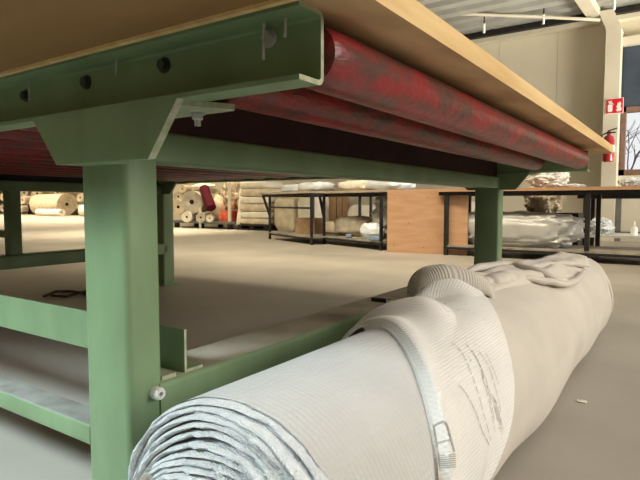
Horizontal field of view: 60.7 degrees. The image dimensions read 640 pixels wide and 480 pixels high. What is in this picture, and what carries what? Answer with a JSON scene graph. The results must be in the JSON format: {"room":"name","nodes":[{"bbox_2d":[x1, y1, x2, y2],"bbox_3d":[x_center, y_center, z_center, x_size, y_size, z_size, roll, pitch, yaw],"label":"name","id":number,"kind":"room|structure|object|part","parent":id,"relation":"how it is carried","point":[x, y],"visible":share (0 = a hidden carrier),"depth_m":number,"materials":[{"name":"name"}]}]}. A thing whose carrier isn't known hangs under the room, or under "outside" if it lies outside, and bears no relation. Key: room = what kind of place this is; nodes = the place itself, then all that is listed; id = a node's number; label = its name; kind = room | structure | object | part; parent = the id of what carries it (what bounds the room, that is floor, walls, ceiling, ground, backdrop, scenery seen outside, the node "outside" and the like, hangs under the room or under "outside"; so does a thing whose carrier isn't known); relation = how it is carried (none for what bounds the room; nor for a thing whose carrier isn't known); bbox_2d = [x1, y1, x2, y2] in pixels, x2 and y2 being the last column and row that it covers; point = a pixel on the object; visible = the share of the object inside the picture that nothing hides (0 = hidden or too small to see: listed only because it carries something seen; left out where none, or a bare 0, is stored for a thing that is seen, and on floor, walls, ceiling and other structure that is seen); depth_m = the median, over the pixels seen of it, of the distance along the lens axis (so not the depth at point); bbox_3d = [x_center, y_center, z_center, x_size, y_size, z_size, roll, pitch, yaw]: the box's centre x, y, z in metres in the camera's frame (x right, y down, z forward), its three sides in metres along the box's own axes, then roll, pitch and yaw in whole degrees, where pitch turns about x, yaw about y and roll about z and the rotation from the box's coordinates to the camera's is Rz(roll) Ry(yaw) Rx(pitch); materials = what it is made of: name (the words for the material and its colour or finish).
{"room":"textile factory","nodes":[
{"label":"textile factory","id":0,"kind":"room"},
{"bbox_2d":[0,191,83,212],"bbox_3d":[-14.815,-5.153,34.034,33.000,7.000,0.200,3,5,34],"label":"wall","id":1,"kind":"structure","parent":0,"point":[1,201],"depth_m":34.59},
{"bbox_2d":[0,212,639,479],"bbox_3d":[-12.344,-0.592,19.230,54.000,0.100,26.000,3,5,34],"label":"floor","id":2,"kind":"structure","parent":0,"point":[235,282],"depth_m":3.18,"materials":[{"name":"concrete"}]},
{"bbox_2d":[21,206,28,211],"bbox_3d":[-17.090,-1.805,31.687,0.399,0.404,0.953,1,4,16],"label":"roll","id":3,"kind":"object","parent":2,"relation":"on","point":[23,208],"visible":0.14,"depth_m":31.42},
{"bbox_2d":[21,196,31,203],"bbox_3d":[-16.789,-2.304,31.449,0.459,0.479,0.955,1,4,16],"label":"roll","id":4,"kind":"object","parent":3,"relation":"on","point":[24,199],"visible":0.66,"depth_m":31.02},
{"bbox_2d":[32,192,45,195],"bbox_3d":[-16.304,-2.696,31.729,0.543,0.509,0.545,0,4,0],"label":"roll","id":5,"kind":"object","parent":4,"relation":"on","point":[33,193],"visible":0.38,"depth_m":31.47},
{"bbox_2d":[27,204,33,213],"bbox_3d":[-16.864,-1.996,31.826,0.360,1.000,0.354,3,5,34],"label":"bin","id":6,"kind":"object","parent":2,"relation":"on","point":[28,205],"visible":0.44,"depth_m":31.69,"materials":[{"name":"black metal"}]},
{"bbox_2d":[35,209,64,215],"bbox_3d":[-13.870,-1.420,28.019,2.779,0.360,0.373,3,5,40],"label":"roll","id":7,"kind":"object","parent":2,"relation":"on","point":[40,212],"visible":0.98,"depth_m":27.63,"materials":[{"name":"fabric"}]},
{"bbox_2d":[29,193,76,214],"bbox_3d":[-14.723,-1.975,30.061,3.111,1.173,1.185,3,5,38],"label":"roll","id":8,"kind":"object","parent":2,"relation":"on","point":[65,201],"visible":0.94,"depth_m":29.29,"materials":[{"name":"fabric"}]},
{"bbox_2d":[76,193,83,201],"bbox_3d":[-12.744,-2.308,29.731,0.470,0.463,0.956,1,4,16],"label":"roll","id":9,"kind":"object","parent":8,"relation":"on","point":[79,197],"visible":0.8,"depth_m":29.28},
{"bbox_2d":[43,290,85,297],"bbox_3d":[-1.747,0.373,3.928,0.432,0.039,0.266,-1,4,-17],"label":"strap","id":10,"kind":"object","parent":2,"relation":"on","point":[52,294],"visible":0.73,"depth_m":3.86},
{"bbox_2d":[70,204,79,214],"bbox_3d":[-14.657,-1.759,31.372,4.062,0.585,0.738,3,5,34],"label":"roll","id":11,"kind":"object","parent":2,"relation":"on","point":[75,212],"visible":0.05,"depth_m":30.22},
{"bbox_2d":[46,192,82,194],"bbox_3d":[-14.659,-2.829,31.297,4.062,0.515,0.505,3,5,34],"label":"roll","id":12,"kind":"object","parent":11,"relation":"on","point":[71,193],"visible":0.04,"depth_m":30.63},
{"bbox_2d":[78,205,83,215],"bbox_3d":[-11.285,-1.489,27.527,1.566,0.566,0.592,0,4,-6],"label":"roll","id":13,"kind":"object","parent":2,"relation":"on","point":[81,207],"visible":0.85,"depth_m":27.22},
{"bbox_2d":[173,183,235,229],"bbox_3d":[-2.942,-0.901,14.548,2.493,1.150,0.860,3,5,34],"label":"trolley","id":14,"kind":"object","parent":2,"relation":"on","point":[229,223],"visible":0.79,"depth_m":13.90,"materials":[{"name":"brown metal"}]},
{"bbox_2d":[173,199,185,214],"bbox_3d":[-3.804,-0.914,15.111,0.409,0.417,0.557,1,4,13],"label":"roll","id":15,"kind":"object","parent":14,"relation":"on","point":[177,206],"visible":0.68,"depth_m":14.85,"materials":[{"name":"fabric"}]},
{"bbox_2d":[173,191,183,199],"bbox_3d":[-3.881,-1.220,15.330,0.294,0.285,0.455,1,4,13],"label":"roll","id":16,"kind":"object","parent":15,"relation":"on","point":[177,195],"visible":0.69,"depth_m":15.12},
{"bbox_2d":[178,185,192,192],"bbox_3d":[-3.760,-1.424,15.296,0.223,0.218,0.454,1,4,13],"label":"roll","id":17,"kind":"object","parent":16,"relation":"on","point":[183,188],"visible":0.89,"depth_m":15.10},
{"bbox_2d":[181,211,197,221],"bbox_3d":[-3.461,-0.627,14.684,0.307,0.310,0.554,1,4,13],"label":"roll","id":18,"kind":"object","parent":14,"relation":"on","point":[186,216],"visible":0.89,"depth_m":14.43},
{"bbox_2d":[181,191,206,213],"bbox_3d":[-3.324,-1.018,14.661,0.626,0.604,0.554,1,4,13],"label":"roll","id":19,"kind":"object","parent":18,"relation":"on","point":[191,201],"visible":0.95,"depth_m":14.40,"materials":[{"name":"fabric"}]},
{"bbox_2d":[191,183,216,190],"bbox_3d":[-3.107,-1.428,14.719,0.823,0.220,0.545,3,5,34],"label":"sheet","id":20,"kind":"object","parent":19,"relation":"on","point":[195,187],"visible":0.65,"depth_m":14.57,"materials":[{"name":"fabric"}]},
{"bbox_2d":[196,212,210,222],"bbox_3d":[-3.030,-0.601,14.392,0.284,0.282,0.554,1,4,13],"label":"roll","id":21,"kind":"object","parent":14,"relation":"on","point":[200,217],"visible":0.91,"depth_m":14.13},
{"bbox_2d":[206,214,216,221],"bbox_3d":[-2.772,-0.565,14.162,0.200,0.199,0.454,1,4,13],"label":"roll","id":22,"kind":"object","parent":14,"relation":"on","point":[209,218],"visible":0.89,"depth_m":13.95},
{"bbox_2d":[199,185,215,210],"bbox_3d":[-2.909,-1.086,14.125,0.272,0.692,0.671,-2,5,-33],"label":"roll","id":23,"kind":"object","parent":22,"relation":"on","point":[208,200],"visible":1,"depth_m":14.00,"materials":[{"name":"fabric"}]},
{"bbox_2d":[211,194,227,220],"bbox_3d":[-2.604,-0.845,14.263,0.453,0.697,0.469,3,5,34],"label":"bale","id":24,"kind":"object","parent":14,"relation":"on","point":[220,205],"visible":0.44,"depth_m":14.08,"materials":[{"name":"beige fabric"}]},
{"bbox_2d":[215,190,221,196],"bbox_3d":[-2.571,-1.217,14.498,0.222,0.223,0.554,1,4,13],"label":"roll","id":25,"kind":"object","parent":24,"relation":"on","point":[218,192],"visible":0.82,"depth_m":14.23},
{"bbox_2d":[219,210,237,221],"bbox_3d":[-2.301,-0.613,13.927,0.360,0.280,0.420,3,5,34],"label":"crate","id":26,"kind":"object","parent":14,"relation":"on","point":[223,214],"visible":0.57,"depth_m":13.80,"materials":[{"name":"plastic"}]},
{"bbox_2d":[221,182,239,208],"bbox_3d":[-2.241,-1.213,14.196,0.740,0.821,0.639,3,5,34],"label":"heap","id":27,"kind":"object","parent":26,"relation":"on","point":[234,185],"visible":0.48,"depth_m":14.02,"materials":[{"name":"fabric"}]},
{"bbox_2d":[231,193,238,199],"bbox_3d":[-2.122,-1.112,13.841,0.176,0.176,0.454,1,4,13],"label":"roll","id":28,"kind":"object","parent":27,"relation":"in","point":[235,196],"visible":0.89,"depth_m":13.63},
{"bbox_3d":[-2.256,-0.931,13.596,0.060,0.960,0.060,3,5,34],"label":"corner post","id":29,"kind":"part","parent":14,"relation":"part of","materials":[{"name":"beige metal"}]},
{"bbox_2d":[237,224,276,230],"bbox_3d":[-1.395,-0.319,13.513,1.002,0.130,0.800,3,5,34],"label":"pallet","id":30,"kind":"object","parent":2,"relation":"on","point":[240,226],"visible":0.64,"depth_m":13.20,"materials":[{"name":"black wood"}]},
{"bbox_2d":[236,188,242,224],"bbox_3d":[-1.883,-0.890,13.677,0.453,1.089,0.353,-1,4,-19],"label":"roll","id":31,"kind":"object","parent":30,"relation":"on","point":[239,217],"visible":0.15,"depth_m":13.56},
{"bbox_2d":[240,218,274,224],"bbox_3d":[-1.435,-0.472,13.532,0.925,0.173,0.789,3,5,34],"label":"folded fabric","id":32,"kind":"object","parent":30,"relation":"on","point":[246,221],"visible":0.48,"depth_m":13.17,"materials":[{"name":"fabric"}]},
{"bbox_2d":[240,211,274,217],"bbox_3d":[-1.420,-0.631,13.513,0.923,0.171,0.784,3,5,34],"label":"folded fabric","id":33,"kind":"object","parent":32,"relation":"on","point":[253,214],"visible":0.55,"depth_m":13.15,"materials":[{"name":"fabric"}]},
{"bbox_2d":[240,204,274,211],"bbox_3d":[-1.445,-0.807,13.516,0.936,0.204,0.783,3,5,34],"label":"folded fabric","id":34,"kind":"object","parent":33,"relation":"on","point":[243,207],"visible":0.51,"depth_m":13.16,"materials":[{"name":"fabric"}]},
{"bbox_2d":[240,197,282,203],"bbox_3d":[-1.442,-0.986,13.496,0.924,0.182,0.792,3,5,34],"label":"folded fabric","id":35,"kind":"object","parent":34,"relation":"on","point":[245,200],"visible":0.59,"depth_m":13.16,"materials":[{"name":"fabric"}]},
{"bbox_2d":[240,188,280,196],"bbox_3d":[-1.421,-1.171,13.473,0.951,0.214,0.792,3,5,34],"label":"folded fabric","id":36,"kind":"object","parent":35,"relation":"on","point":[251,192],"visible":0.62,"depth_m":13.15,"materials":[{"name":"fabric"}]},
{"bbox_2d":[239,181,282,188],"bbox_3d":[-1.442,-1.351,13.481,0.938,0.172,0.796,3,5,34],"label":"folded fabric","id":37,"kind":"object","parent":36,"relation":"on","point":[260,184],"visible":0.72,"depth_m":13.15,"materials":[{"name":"fabric"}]},
{"bbox_2d":[274,197,298,230],"bbox_3d":[-0.734,-0.615,12.983,0.638,0.792,0.516,3,5,34],"label":"bale","id":38,"kind":"object","parent":2,"relation":"on","point":[285,220],"visible":0.77,"depth_m":12.74,"materials":[{"name":"beige fabric"}]},
{"bbox_2d":[0,0,612,479],"bbox_3d":[-0.852,0.000,2.708,3.760,0.953,2.880,3,5,34],"label":"table","id":39,"kind":"object","parent":2,"relation":"on","point":[120,104],"visible":0.98,"depth_m":1.05,"materials":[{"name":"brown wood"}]},
{"bbox_3d":[-1.932,-0.107,3.434,0.070,0.410,0.080,3,5,34],"label":"post","id":40,"kind":"part","parent":39,"relation":"part of","materials":[{"name":"metal"}]},
{"bbox_3d":[-1.475,0.344,1.820,2.488,0.043,0.065,3,5,34],"label":"cross rail","id":41,"kind":"part","parent":39,"relation":"part of","materials":[{"name":"metal"}]},
{"bbox_3d":[-1.904,0.132,3.492,0.110,0.085,2.240,3,5,34],"label":"rail","id":42,"kind":"part","parent":39,"relation":"part of","materials":[{"name":"metal"}]},
{"bbox_3d":[-0.387,0.188,1.074,0.136,0.800,0.080,3,5,34],"label":"leg","id":43,"kind":"part","parent":39,"relation":"part of","materials":[{"name":"green paint"}]},
{"bbox_3d":[-1.262,-0.040,4.431,0.110,0.800,0.110,3,5,34],"label":"leg","id":44,"kind":"part","parent":39,"relation":"part of","materials":[{"name":"green paint"}]},
{"bbox_3d":[-0.322,0.272,1.106,0.050,0.008,0.035,3,5,34],"label":"shim plate","id":45,"kind":"part","parent":39,"relation":"part of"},
{"bbox_3d":[-1.262,0.353,4.457,0.190,0.012,0.170,3,5,34],"label":"foot plate","id":46,"kind":"part","parent":39,"relation":"part of","materials":[{"name":"green paint"}]},
{"bbox_3d":[0.270,0.255,2.049,0.143,0.085,2.280,3,5,34],"label":"rail","id":47,"kind":"part","parent":39,"relation":"part of","materials":[{"name":"metal"}]},
{"bbox_3d":[0.925,0.057,3.007,0.136,0.800,0.080,3,5,34],"label":"leg","id":48,"kind":"part","parent":39,"relation":"part of","materials":[{"name":"green paint"}]},
{"bbox_2d":[259,191,360,244],"bbox_3d":[-0.210,-0.418,9.647,1.020,0.850,2.007,-2,4,-29],"label":"workbench","id":49,"kind":"object","parent":2,"relation":"on","point":[312,194],"visible":0.74,"depth_m":9.16,"materials":[{"name":"black metal"}]},
{"bbox_3d":[-0.919,-0.425,10.005,0.036,0.815,0.036,-2,4,-29],"label":"leg","id":50,"kind":"part","parent":49,"relation":"part of","materials":[{"name":"black metal"}]},
{"bbox_3d":[-0.526,-0.548,9.277,0.030,0.030,1.637,-2,4,-29],"label":"rail","id":51,"kind":"part","parent":49,"relation":"part of","materials":[{"name":"black metal"}]},
{"bbox_2d":[281,184,298,191],"bbox_3d":[-0.406,-0.945,9.968,0.460,0.157,0.731,-3,5,-34],"label":"wrapped bundle","id":52,"kind":"object","parent":49,"relation":"on","point":[289,187],"visible":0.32,"depth_m":9.81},
{"bbox_3d":[-0.526,-0.065,9.310,0.032,0.030,1.637,-2,4,-29],"label":"shelf rail","id":53,"kind":"part","parent":49,"relation":"part of","materials":[{"name":"black metal"}]},
{"bbox_3d":[-0.210,-0.785,9.623,0.929,0.045,2.007,-2,4,-29],"label":"frame","id":54,"kind":"part","parent":49,"relation":"part of","materials":[{"name":"black metal"}]},
{"bbox_2d":[269,231,341,237],"bbox_3d":[-0.131,-0.104,9.524,0.936,0.020,1.673,-2,4,-29],"label":"shelf","id":55,"kind":"object","parent":49,"relation":"attached to","point":[291,234],"depth_m":9.21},
{"bbox_2d":[295,218,321,233],"bbox_3d":[-0.176,-0.250,9.533,0.410,0.270,0.337,3,5,34],"label":"cardboard box","id":56,"kind":"object","parent":49,"relation":"on","point":[302,224],"visible":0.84,"depth_m":9.41,"materials":[{"name":"cardboard"}]},
{"bbox_3d":[-0.134,-0.328,8.572,0.036,0.815,0.036,-2,4,-29],"label":"leg","id":57,"kind":"part","parent":49,"relation":"part of","materials":[{"name":"black metal"}]},
{"bbox_3d":[-0.129,-0.454,10.436,0.036,0.815,0.036,-2,4,-29],"label":"leg","id":58,"kind":"part","parent":49,"relation":"part of","materials":[{"name":"black metal"}]},
{"bbox_2d":[298,181,334,190],"bbox_3d":[-0.067,-0.910,9.350,0.462,0.173,0.735,-2,5,-33],"label":"wrapped bundle","id":59,"kind":"object","parent":49,"relation":"on","point":[306,186],"visible":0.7,"depth_m":9.10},
{"bbox_3d":[0.656,-0.357,9.003,0.036,0.815,0.036,-2,4,-29],"label":"leg","id":60,"kind":"part","parent":49,"relation":"part of","materials":[{"name":"black metal"}]},
{"bbox_2d":[298,197,328,221],"bbox_3d":[-0.153,-0.648,12.590,0.666,0.911,0.519,3,5,34],"label":"bale","id":61,"kind":"object","parent":2,"relation":"on","point":[303,201],"visible":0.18,"depth_m":12.40,"materials":[{"name":"white fabric"}]},
{"bbox_2d":[328,190,348,220],"bbox_3d":[0.401,-0.787,12.499,0.580,0.700,0.090,3,5,34],"label":"board","id":62,"kind":"object","parent":61,"relation":"on","point":[338,206],"visible":0.5,"depth_m":12.44,"materials":[{"name":"wood"}]},
{"bbox_2d":[318,189,389,250],"bbox_3d":[0.847,-0.334,8.441,1.070,0.845,1.730,-2,5,-33],"label":"workbench","id":63,"kind":"object","parent":2,"relation":"on","point":[350,193],"visible":0.59,"depth_m":8.15,"materials":[{"name":"black metal"}]},
{"bbox_3d":[0.065,-0.340,8.782,0.036,0.810,0.036,-2,5,-33],"label":"leg","id":64,"kind":"part","parent":63,"relation":"part of","materials":[{"name":"black metal"}]},
{"bbox_2d":[326,221,334,232],"bbox_3d":[0.344,-0.287,12.094,0.713,0.258,0.514,3,5,34],"label":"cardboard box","id":65,"kind":"object","parent":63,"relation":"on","point":[330,226],"visible":0.19,"depth_m":11.88,"materials":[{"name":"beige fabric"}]},
{"bbox_3d":[0.456,0.011,8.192,0.032,0.030,1.453,-2,5,-33],"label":"shelf rail","id":66,"kind":"part","parent":63,"relation":"part of","materials":[{"name":"black metal"}]},
{"bbox_2d":[334,215,372,236],"bbox_3d":[0.634,-0.232,8.828,0.522,0.329,0.991,-3,5,-38],"label":"sack","id":67,"kind":"object","parent":63,"relation":"on","point":[344,225],"visible":0.58,"depth_m":8.66,"materials":[{"name":"fabric"}]},
{"bbox_3d":[0.848,-0.698,8.413,0.979,0.045,1.723,-2,5,-33],"label":"frame","id":68,"kind":"part","parent":63,"relation":"part of","materials":[{"name":"black metal"}]},
{"bbox_2d":[338,180,369,190],"bbox_3d":[0.628,-0.863,8.698,0.467,0.176,0.775,-3,5,-36],"label":"wrapped bundle","id":69,"kind":"object","parent":63,"relation":"on","point":[355,184],"visible":0.62,"depth_m":8.50,"materials":[{"name":"white fabric"}]},
{"bbox_2d":[327,235,386,242],"bbox_3d":[0.856,-0.031,8.446,0.986,0.020,1.489,-2,5,-33],"label":"shelf","id":70,"kind":"object","parent":63,"relation":"attached to","point":[339,238],"depth_m":8.17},
{"bbox_3d":[0.865,-0.374,9.293,0.036,0.810,0.036,-2,5,-33],"label":"leg","id":71,"kind":"part","parent":63,"relation":"part of","materials":[{"name":"black metal"}]},
{"bbox_2d":[360,223,384,239],"bbox_3d":[0.754,-0.130,7.930,0.382,0.248,0.214,3,5,34],"label":"bag","id":72,"kind":"object","parent":63,"relation":"on","point":[367,229],"visible":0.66,"depth_m":7.86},
{"bbox_2d":[369,236,378,240],"bbox_3d":[0.778,-0.024,7.667,0.206,0.072,0.072,3,5,34],"label":"pouch","id":73,"kind":"object","parent":63,"relation":"on","point":[371,238],"visible":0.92,"depth_m":7.64,"materials":[{"name":"plastic"}]},
{"bbox_2d":[371,195,386,238],"bbox_3d":[1.129,-0.376,8.136,0.700,0.711,0.692,3,5,34],"label":"heap","id":74,"kind":"object","parent":63,"relation":"on","point":[375,213],"visible":0.16,"depth_m":7.98,"materials":[{"name":"fabric"}]},
{"bbox_3d":[0.848,-0.257,7.561,0.036,0.810,0.036,-2,5,-33],"label":"leg","id":75,"kind":"part","parent":63,"relation":"part of","materials":[{"name":"black metal"}]},
{"bbox_2d":[365,181,415,189],"bbox_3d":[1.046,-0.824,8.056,0.467,0.186,0.842,-3,5,-36],"label":"wrapped bundle","id":76,"kind":"object","parent":63,"relation":"on","point":[371,185],"visible":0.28,"depth_m":7.84,"materials":[{"name":"plastic"}]},
{"bbox_2d":[348,204,375,215],"bbox_3d":[1.016,-0.458,11.809,0.789,0.636,0.528,3,5,34],"label":"bale","id":77,"kind":"object","parent":2,"relation":"on","point":[353,210],"visible":0.27,"depth_m":11.64,"materials":[{"name":"white fabric"}]},
{"bbox_2d":[128,252,613,479],"bbox_3d":[0.584,0.296,1.760,0.450,0.483,2.734,3,5,34],"label":"roll","id":78,"kind":"object","parent":2,"relation":"on","point":[445,380],"visible":1,"depth_m":0.91,"materials":[{"name":"fabric"}]},
{"bbox_2d":[387,189,468,254],"bbox_3d":[1.386,-0.241,7.111,1.068,0.840,0.038,2,4,27],"label":"plywood panel","id":79,"kind":"object","parent":2,"relation":"on","point":[415,217],"visible":0.76,"depth_m":7.11,"materials":[{"name":"wood"}]},
{"bbox_2d":[471,201,474,211],"bbox_3d":[3.040,-0.404,10.439,0.826,0.715,0.519,3,5,34],"label":"bale","id":80,"kind":"object","parent":2,"relation":"on","point":[472,202],"visible":0.02,"depth_m":10.26,"materials":[{"name":"white fabric"}]},
{"bbox_2d":[438,186,639,257],"bbox_3d":[3.432,-0.176,6.186,4.050,0.835,0.970,3,5,34],"label":"workbench","id":81,"kind":"object","parent":2,"relation":"on","point":[586,250],"visible":0.84,"depth_m":6.25,"materials":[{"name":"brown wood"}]},
{"bbox_3d":[1.600,-0.208,6.913,0.048,0.800,0.048,3,5,34],"label":"leg","id":82,"kind":"part","parent":81,"relation":"part of","materials":[{"name":"black metal"}]},
{"bbox_3d":[2.076,-0.256,7.615,0.048,0.800,0.048,3,5,34],"label":"leg","id":83,"kind":"part","parent":81,"relation":"part of","materials":[{"name":"black metal"}]},
{"bbox_2d":[468,211,584,248],"bbox_3d":[2.399,-0.152,6.864,1.824,0.436,0.703,3,5,34],"label":"bundle","id":84,"kind":"object","parent":81,"relation":"on","point":[526,229],"visible":0.62,"depth_m":6.41,"materials":[{"name":"plastic"}]},
{"bbox_3d":[3.432,-0.535,6.162,4.050,0.045,0.888,3,5,34],"label":"frame","id":85,"kind":"part","parent":81,"relation":"part of","materials":[{"name":"black metal"}]},
{"bbox_2d":[444,244,639,255],"bbox_3d":[3.432,0.121,6.206,3.898,0.020,0.898,3,5,34],"label":"shelf","id":86,"kind":"object","parent":81,"relation":"attached to","point":[597,250],"depth_m":6.25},
{"bbox_3d":[3.194,0.169,5.857,3.850,0.030,0.043,3,5,34],"label":"shelf rail","id":87,"kind":"part","parent":81,"relation":"part of","materials":[{"name":"black metal"}]},
{"bbox_2d":[524,172,570,187],"bbox_3d":[2.747,-0.746,6.550,0.530,0.252,0.448,3,5,34],"label":"film","id":88,"kind":"object","parent":81,"relation":"on","point":[559,179],"visible":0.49,"depth_m":6.42,"materials":[{"name":"plastic"}]},
{"bbox_2d":[565,184,586,186],"bbox_3d":[2.970,-0.632,6.356,0.261,0.051,0.175,3,5,34],"label":"film","id":89,"kind":"object","parent":81,"relation":"on","point":[568,185],"visible":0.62,"depth_m":6.29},
{"bbox_3d":[2.941,-0.146,6.007,0.048,0.800,0.048,3,5,34],"label":"leg","id":90,"kind":"part","parent":81,"relation":"part of","materials":[{"name":"black metal"}]},
{"bbox_3d":[3.418,-0.194,6.709,0.048,0.800,0.048,3,5,34],"label":"leg","id":91,"kind":"part","parent":81,"relation":"part of","materials":[{"name":"black metal"}]},
{"bbox_2d":[620,177,639,185],"bbox_3d":[3.436,-0.635,5.969,0.292,0.110,0.250,3,5,34],"label":"bag","id":92,"kind":"object","parent":81,"relation":"on","point":[631,181],"visible":0.76,"depth_m":5.92,"materials":[{"name":"plastic"}]},
{"bbox_2d":[555,213,583,244],"bbox_3d":[3.111,-0.100,7.323,0.700,0.530,0.400,3,5,34],"label":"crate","id":93,"kind":"object","parent":2,"relation":"on","point":[579,215],"visible":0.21,"depth_m":7.02,"materials":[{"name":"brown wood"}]},
{"bbox_2d":[523,186,565,212],"bbox_3d":[3.009,-0.564,7.356,0.537,0.392,0.419,3,5,34],"label":"canvas bag","id":94,"kind":"object","parent":93,"relation":"on","point":[552,204],"visible":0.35,"depth_m":7.23,"materials":[{"name":"fabric"}]},
{"bbox_2d":[577,195,639,245],"bbox_3d":[4.626,-0.219,7.074,2.270,0.800,0.820,3,5,34],"label":"workbench","id":95,"kind":"object","parent":2,"relation":"on","point":[593,197],"visible":0.45,"depth_m":7.33,"materials":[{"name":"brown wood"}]},
{"bbox_3d":[3.572,-0.221,7.365,0.050,0.765,0.050,3,5,34],"label":"leg","id":96,"kind":"part","parent":95,"relation":"part of","materials":[{"name":"black metal"}]},
{"bbox_3d":[3.965,-0.260,7.944,0.050,0.765,0.050,3,5,34],"label":"leg","id":97,"kind":"part","parent":95,"relation":"part of","materials":[{"name":"black metal"}]},
{"bbox_2d":[590,217,614,234],"bbox_3d":[3.798,-0.195,7.363,0.314,0.244,0.288,0,4,6],"label":"bag","id":98,"kind":"object","parent":95,"relation":"on","point":[607,226],"visible":0.75,"depth_m":7.28,"materials":[{"name":"plastic"}]},
{"bbox_3d":[4.626,-0.560,7.051,2.270,0.045,0.740,3,5,34],"label":"frame","id":99,"kind":"part","parent":95,"relation":"part of","materials":[{"name":"black metal"}]},
{"bbox_2d":[590,232,639,238],"bbox_3d":[4.649,-0.037,7.095,2.140,0.035,0.760,3,5,34],"label":"shelf","id":100,"kind":"object","parent":95,"relation":"attached to","point":[613,235],"depth_m":7.19,"materials":[{"name":"wood"}]},
{"bbox_2d":[630,221,637,235],"bbox_3d":[4.128,-0.155,7.174,0.084,0.190,0.082,3,5,34],"label":"glue bottle","id":101,"kind":"object","parent":95,"relation":"on","point":[634,230],"visible":1,"depth_m":7.15,"materials":[{"name":"white plastic"}]},
{"bbox_2d":[615,199,639,241],"bbox_3d":[6.091,-0.379,8.920,2.200,0.870,0.290,3,5,34],"label":"base cabinet","id":102,"kind":"object","parent":2,"relation":"on","point":[627,210],"visible":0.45,"depth_m":9.35,"materials":[{"name":"beige metal"}]},
{"bbox_3d":[-16.996,-2.246,32.638,0.966,1.388,0.998,3,5,34],"label":"pile","id":103,"kind":"object","parent":2,"relation":"on","visible":0},
{"bbox_2d":[20,191,31,195],"bbox_3d":[-17.487,-2.791,32.523,0.485,0.478,0.545,0,4,0],"label":"roll","id":104,"kind":"object","parent":103,"relation":"on","point":[22,193],"visible":0.76,"depth_m":32.26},
{"bbox_2d":[173,20,639,238],"bbox_3d":[2.474,-2.276,11.554,21.000,4.300,0.120,3,5,34],"label":"wall","id":105,"kind":"structure","parent":0,"point":[568,67],"depth_m":10.06,"materials":[{"name":"paint"}]},
{"bbox_2d":[464,4,639,39],"bbox_3d":[2.362,-4.029,11.269,21.000,0.085,0.280,3,5,34],"label":"trim","id":106,"kind":"structure","parent":105,"relation":"attached to","point":[636,8],"depth_m":10.04,"materials":[{"name":"black metal"}]},
{"bbox_2d":[471,11,639,45],"bbox_3d":[2.385,-3.944,11.308,21.000,0.080,0.200,3,5,34],"label":"trim","id":107,"kind":"structure","parent":105,"relation":"attached to","point":[633,16],"depth_m":9.99,"materials":[{"name":"beige metal"}]},
{"bbox_2d":[601,128,616,161],"bbox_3d":[4.900,-1.608,9.246,0.229,0.570,0.204,-2,4,-23],"label":"fire extinguisher","id":108,"kind":"object","parent":105,"relation":"attached to","point":[609,157],"visible":0.73,"depth_m":9.19,"materials":[{"name":"red metal"}]},
{"bbox_2d":[600,9,623,240],"bbox_3d":[5.020,-1.954,9.534,0.360,3.930,0.400,3,5,34],"label":"column","id":109,"kind":"structure","parent":105,"relation":"attached to","point":[614,32],"depth_m":9.31,"materials":[{"name":"paint"}]},
{"bbox_2d":[605,97,623,114],"bbox_3d":[5.002,-2.275,9.273,0.270,0.260,0.015,3,5,34],"label":"fire sign","id":110,"kind":"object","parent":105,"relation":"attached to","point":[614,105],"visible":1,"depth_m":9.27,"materials":[{"name":"plastic"}]},
{"bbox_2d":[618,106,639,175],"bbox_3d":[6.211,-1.683,9.010,2.220,1.180,0.160,3,5,34],"label":"window","id":111,"kind":"structure","parent":105,"relation":"in","point":[623,118],"depth_m":9.53,"materials":[{"name":"brown wood"}]},
{"bbox_2d":[618,175,639,180],"bbox_3d":[6.161,-1.042,8.978,2.320,0.085,0.140,3,5,34],"label":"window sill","id":112,"kind":"structure","parent":105,"relation":"attached to","point":[620,178],"depth_m":9.47,"materials":[{"name":"beige metal"}]},
{"bbox_2d":[621,45,639,106],"bbox_3d":[6.220,-2.786,8.947,2.220,1.030,0.130,3,5,34],"label":"wall panel","id":113,"kind":"object","parent":105,"relation":"attached to","point":[630,69],"visible":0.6,"depth_m":9.44,"materials":[{"name":"blue metal"}]},
{"bbox_2d":[622,34,639,47],"bbox_3d":[6.582,-3.354,8.524,3.290,0.140,0.160,3,5,34],"label":"trim","id":114,"kind":"structure","parent":105,"relation":"attached to","point":[628,41],"depth_m":9.31,"materials":[{"name":"beige metal"}]},
{"bbox_2d":[417,0,639,34],"bbox_3d":[3.579,-3.994,7.710,15.000,0.332,6.000,3,5,34],"label":"ceiling","id":115,"kind":"structure","parent":0,"point":[450,11],"depth_m":9.56,"materials":[{"name":"metal"}]},
{"bbox_2d":[461,13,600,21],"bbox_3d":[2.921,-4.000,9.695,3.785,0.516,0.086,1,4,13],"label":"conduit","id":116,"kind":"object","parent":115,"relation":"hanging from","point":[471,14],"visible":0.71,"depth_m":9.48,"materials":[{"name":"beige metal"}]},
{"bbox_2d":[542,8,544,23],"bbox_3d":[3.874,-3.878,9.455,0.041,0.270,0.041,-3,5,-33],"label":"hanging rod","id":117,"kind":"object","parent":115,"relation":"hanging from","point":[543,18],"visible":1,"depth_m":9.44,"materials":[{"name":"white metal"}]},
{"bbox_2d":[575,0,601,17],"bbox_3d":[3.364,-3.862,7.623,0.200,0.288,4.811,3,5,37],"label":"beam","id":118,"kind":"structure","parent":115,"relation":"attached to","point":[590,8],"depth_m":9.08,"materials":[{"name":"beige metal"}]},
{"bbox_2d":[613,0,615,9],"bbox_3d":[4.863,-3.890,9.025,0.041,0.173,0.041,-3,5,-33],"label":"hanging rod","id":119,"kind":"object","parent":115,"relation":"hanging from","point":[614,1],"visible":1,"depth_m":9.01,"materials":[{"name":"white metal"}]},
{"bbox_2d":[626,119,639,169],"bbox_3d":[7.535,-1.653,13.871,1.934,2.750,1.310,3,5,34],"label":"bare tree","id":120,"kind":"object","parent":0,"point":[637,154],"visible":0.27,"depth_m":13.46,"materials":[{"name":"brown plant"}]}
]}

